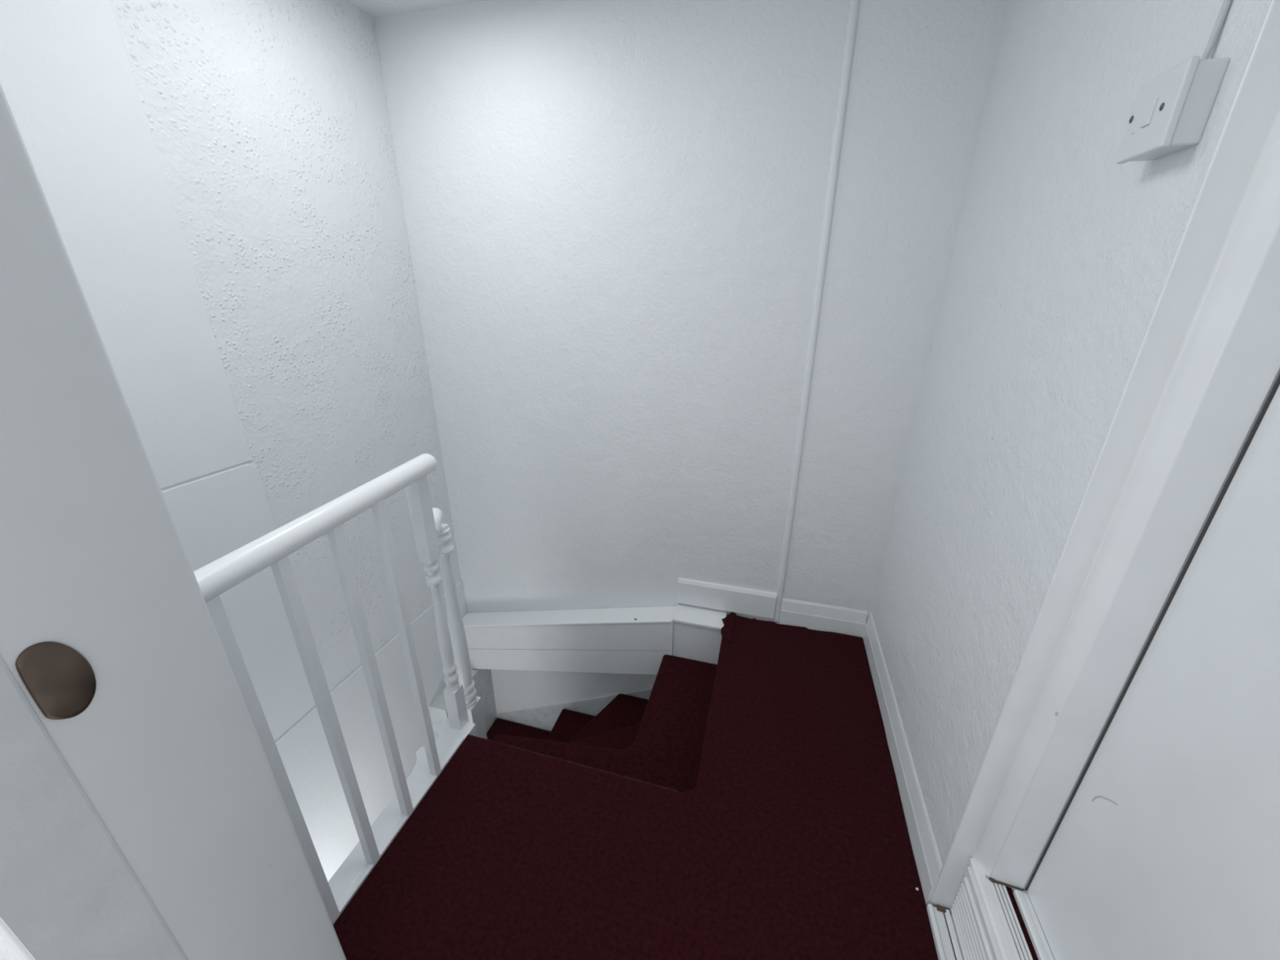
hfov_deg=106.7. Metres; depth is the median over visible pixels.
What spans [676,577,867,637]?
baseboard
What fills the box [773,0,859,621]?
cable trunking
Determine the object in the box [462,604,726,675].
stair stringer
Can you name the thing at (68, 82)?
panel
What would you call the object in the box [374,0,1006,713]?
wall
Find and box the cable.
[1200,0,1231,60]
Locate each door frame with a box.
[0,83,346,959]
[929,0,1279,911]
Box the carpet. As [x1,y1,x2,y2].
[333,612,937,959]
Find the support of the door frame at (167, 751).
attached to the wall at (6, 953)
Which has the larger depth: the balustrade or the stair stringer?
the stair stringer
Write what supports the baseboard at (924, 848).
attached to the wall at (1062, 255)
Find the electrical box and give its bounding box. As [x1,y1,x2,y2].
[1115,56,1230,164]
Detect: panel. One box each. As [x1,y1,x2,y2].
[0,0,253,489]
[161,464,315,741]
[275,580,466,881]
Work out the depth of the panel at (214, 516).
1.46 m
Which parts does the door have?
rail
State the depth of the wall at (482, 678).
2.64 m
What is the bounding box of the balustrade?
[193,453,476,924]
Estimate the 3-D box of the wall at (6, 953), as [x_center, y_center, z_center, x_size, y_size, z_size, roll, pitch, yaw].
[-1.161,0.993,0.951,1.300,4.340,0.208,6,22,14]
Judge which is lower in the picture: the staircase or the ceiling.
the staircase
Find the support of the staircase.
on the floor
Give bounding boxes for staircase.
[486,654,717,792]
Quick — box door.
[1013,373,1279,959]
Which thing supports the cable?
attached to the wall at (1062, 255)
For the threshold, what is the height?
0.218 m
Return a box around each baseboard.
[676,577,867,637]
[862,611,942,906]
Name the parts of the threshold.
sill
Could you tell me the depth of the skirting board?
2.71 m
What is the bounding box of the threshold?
[926,857,1038,959]
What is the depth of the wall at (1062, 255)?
0.98 m
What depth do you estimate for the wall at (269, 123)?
1.54 m
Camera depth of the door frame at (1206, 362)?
0.69 m
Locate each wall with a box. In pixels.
[0,934,21,959]
[110,0,461,742]
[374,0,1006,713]
[428,668,497,739]
[871,0,1271,911]
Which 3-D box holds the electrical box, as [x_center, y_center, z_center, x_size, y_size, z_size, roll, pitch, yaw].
[0.705,-0.488,0.636,0.046,0.094,0.095,6,22,14]
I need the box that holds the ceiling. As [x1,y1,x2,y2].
[347,0,485,18]
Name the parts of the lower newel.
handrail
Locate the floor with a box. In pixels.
[735,614,813,630]
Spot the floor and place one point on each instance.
(735, 615)
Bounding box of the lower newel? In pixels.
[432,507,487,738]
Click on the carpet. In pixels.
(790, 841)
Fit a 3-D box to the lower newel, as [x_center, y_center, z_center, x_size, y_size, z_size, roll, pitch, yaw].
[-0.638,0.896,1.764,0.080,1.726,0.159,-1,22,-3]
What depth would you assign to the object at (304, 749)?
1.96 m
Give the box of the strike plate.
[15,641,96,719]
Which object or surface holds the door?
in the wall at (1062, 255)
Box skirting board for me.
[496,688,652,731]

